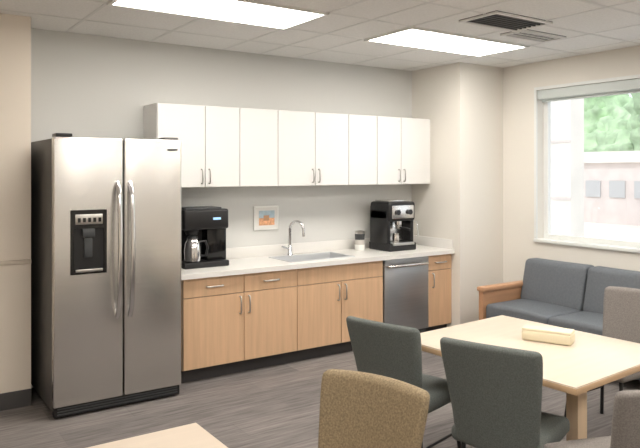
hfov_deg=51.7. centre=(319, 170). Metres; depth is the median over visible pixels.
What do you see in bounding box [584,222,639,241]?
canopy
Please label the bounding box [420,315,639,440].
dining table
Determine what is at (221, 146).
upper cabinet
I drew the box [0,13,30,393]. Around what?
wall
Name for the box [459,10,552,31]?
air vent
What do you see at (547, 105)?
frame
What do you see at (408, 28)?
frame
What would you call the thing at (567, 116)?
neighbouring building wing
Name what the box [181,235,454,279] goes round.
countertop
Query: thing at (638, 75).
window frame
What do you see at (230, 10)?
diffuser
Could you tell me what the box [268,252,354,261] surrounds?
sink
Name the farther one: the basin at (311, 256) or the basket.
the basin at (311, 256)
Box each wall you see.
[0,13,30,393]
[31,28,411,387]
[412,62,502,326]
[503,45,639,282]
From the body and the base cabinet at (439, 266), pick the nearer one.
the base cabinet at (439, 266)
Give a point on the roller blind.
(629, 86)
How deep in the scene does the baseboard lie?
4.73 m
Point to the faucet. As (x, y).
(289, 247)
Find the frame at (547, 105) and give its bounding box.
[544,102,639,247]
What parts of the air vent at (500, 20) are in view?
frame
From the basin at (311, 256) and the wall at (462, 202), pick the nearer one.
the basin at (311, 256)
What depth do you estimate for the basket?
5.53 m
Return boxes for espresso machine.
[369,199,418,251]
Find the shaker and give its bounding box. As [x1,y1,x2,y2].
[355,230,364,250]
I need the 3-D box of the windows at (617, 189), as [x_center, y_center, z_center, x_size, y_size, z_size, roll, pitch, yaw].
[11.400,0.650,22.360,0.050,0.600,26.250,0,0,-34]
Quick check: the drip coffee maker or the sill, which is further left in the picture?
the drip coffee maker
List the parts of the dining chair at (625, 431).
seat, backrest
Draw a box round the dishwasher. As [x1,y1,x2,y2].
[382,256,428,332]
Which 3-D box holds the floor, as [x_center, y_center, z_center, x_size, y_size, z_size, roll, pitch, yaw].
[0.606,1.750,2.191,8.260,0.100,8.550,0,0,-34]
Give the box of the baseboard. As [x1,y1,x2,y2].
[0,388,30,410]
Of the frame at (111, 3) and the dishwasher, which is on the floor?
the dishwasher
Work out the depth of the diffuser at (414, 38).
5.74 m
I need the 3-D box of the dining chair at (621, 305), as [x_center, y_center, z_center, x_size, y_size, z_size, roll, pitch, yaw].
[1.967,1.256,4.375,0.582,0.892,0.450,0,0,-34]
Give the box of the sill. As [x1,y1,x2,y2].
[533,238,639,252]
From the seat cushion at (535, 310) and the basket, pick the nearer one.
the basket
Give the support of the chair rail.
attached to the wall at (15, 30)
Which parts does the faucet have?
spout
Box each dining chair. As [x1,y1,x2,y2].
[318,369,429,447]
[346,316,460,447]
[440,337,569,447]
[544,390,639,447]
[564,286,639,416]
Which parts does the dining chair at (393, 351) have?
backrest, seat, rail, leg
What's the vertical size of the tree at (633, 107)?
11.695 m
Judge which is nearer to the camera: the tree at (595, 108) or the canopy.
the canopy
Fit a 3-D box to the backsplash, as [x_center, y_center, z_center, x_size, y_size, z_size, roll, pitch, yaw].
[-0.213,0.765,6.545,3.006,0.100,0.018,0,0,-34]
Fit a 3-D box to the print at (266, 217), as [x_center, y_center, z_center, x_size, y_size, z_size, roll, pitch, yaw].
[-0.510,0.450,6.328,0.170,0.140,0.002,0,0,-34]
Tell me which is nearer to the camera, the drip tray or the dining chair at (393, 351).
the dining chair at (393, 351)
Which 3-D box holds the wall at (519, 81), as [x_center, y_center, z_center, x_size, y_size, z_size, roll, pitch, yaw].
[4.149,0.290,4.146,0.200,2.820,7.416,0,0,-34]
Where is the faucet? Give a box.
[281,220,304,254]
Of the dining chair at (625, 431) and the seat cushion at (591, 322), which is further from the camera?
the seat cushion at (591, 322)
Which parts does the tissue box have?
lid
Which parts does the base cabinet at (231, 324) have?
drawer, door, handle, handle, drawer, door, door, sink panel, door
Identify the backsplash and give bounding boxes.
[226,238,369,258]
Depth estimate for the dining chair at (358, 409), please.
2.54 m
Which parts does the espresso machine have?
cup rail, splash panel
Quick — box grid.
[0,0,639,69]
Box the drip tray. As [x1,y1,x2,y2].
[390,241,413,245]
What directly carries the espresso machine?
on the countertop
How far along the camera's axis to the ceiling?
5.15 m
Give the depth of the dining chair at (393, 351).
3.54 m
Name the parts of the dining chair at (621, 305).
leg, leg, backrest, seat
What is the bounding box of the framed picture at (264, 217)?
[253,205,278,230]
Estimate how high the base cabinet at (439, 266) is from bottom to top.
0.840 m
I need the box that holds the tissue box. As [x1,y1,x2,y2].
[522,324,574,345]
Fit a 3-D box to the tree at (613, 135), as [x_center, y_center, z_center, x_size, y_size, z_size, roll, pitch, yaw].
[18.714,0.388,36.181,7.556,8.623,6.930,0,0,11]
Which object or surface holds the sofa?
on the floor
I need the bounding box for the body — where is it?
[584,162,639,225]
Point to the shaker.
(359, 235)
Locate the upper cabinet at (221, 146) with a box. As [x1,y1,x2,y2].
[144,103,429,187]
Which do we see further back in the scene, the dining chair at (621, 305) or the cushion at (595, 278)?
the cushion at (595, 278)
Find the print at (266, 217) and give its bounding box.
[259,210,273,225]
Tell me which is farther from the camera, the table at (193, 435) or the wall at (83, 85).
the wall at (83, 85)
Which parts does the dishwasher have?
handle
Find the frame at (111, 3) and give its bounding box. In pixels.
[107,0,328,29]
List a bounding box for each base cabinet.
[181,261,382,382]
[426,254,450,331]
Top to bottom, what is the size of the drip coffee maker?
0.505 m
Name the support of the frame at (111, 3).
attached to the ceiling
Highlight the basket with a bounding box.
[184,230,198,234]
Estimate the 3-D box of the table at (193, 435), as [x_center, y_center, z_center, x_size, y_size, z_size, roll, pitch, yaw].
[-0.641,1.329,1.679,1.224,0.742,1.204,0,0,-34]
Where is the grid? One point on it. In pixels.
(424, 2)
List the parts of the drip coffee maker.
carafe lid, lid, carafe handle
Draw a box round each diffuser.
[114,0,320,27]
[369,29,522,55]
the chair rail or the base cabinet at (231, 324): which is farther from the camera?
the base cabinet at (231, 324)
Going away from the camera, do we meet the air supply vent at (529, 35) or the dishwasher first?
the air supply vent at (529, 35)
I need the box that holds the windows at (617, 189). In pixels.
[585,180,639,197]
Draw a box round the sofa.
[477,258,639,379]
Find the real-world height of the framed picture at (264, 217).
0.230 m
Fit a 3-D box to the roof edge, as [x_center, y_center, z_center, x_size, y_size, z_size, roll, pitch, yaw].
[13.975,-0.500,23.952,6.400,0.400,28.400,0,0,-34]
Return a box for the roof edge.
[584,151,639,162]
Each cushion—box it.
[486,299,582,323]
[521,258,594,310]
[548,311,602,335]
[583,266,639,313]
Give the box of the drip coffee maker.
[181,206,228,268]
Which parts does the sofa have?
panel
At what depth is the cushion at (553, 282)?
6.21 m
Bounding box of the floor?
[0,351,639,447]
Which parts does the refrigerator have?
door, dispenser spout, dispenser frame, handle, handle, door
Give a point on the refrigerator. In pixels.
(106, 212)
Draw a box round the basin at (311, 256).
[273,253,346,260]
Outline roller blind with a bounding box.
[537,78,639,101]
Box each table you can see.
[87,423,227,447]
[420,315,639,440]
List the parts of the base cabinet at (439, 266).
drawer, door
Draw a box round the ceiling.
[0,0,639,70]
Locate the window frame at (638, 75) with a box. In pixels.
[534,74,639,238]
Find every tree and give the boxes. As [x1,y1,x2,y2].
[584,94,631,151]
[592,102,633,151]
[624,93,639,150]
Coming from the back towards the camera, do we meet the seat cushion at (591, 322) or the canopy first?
the canopy
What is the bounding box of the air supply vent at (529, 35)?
[500,29,565,42]
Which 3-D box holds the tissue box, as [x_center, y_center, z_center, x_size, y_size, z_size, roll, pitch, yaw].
[1.286,0.922,3.720,0.270,0.072,0.120,0,0,32]
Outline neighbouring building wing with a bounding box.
[551,98,583,236]
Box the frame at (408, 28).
[364,27,528,56]
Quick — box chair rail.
[0,259,30,265]
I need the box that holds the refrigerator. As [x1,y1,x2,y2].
[31,133,180,417]

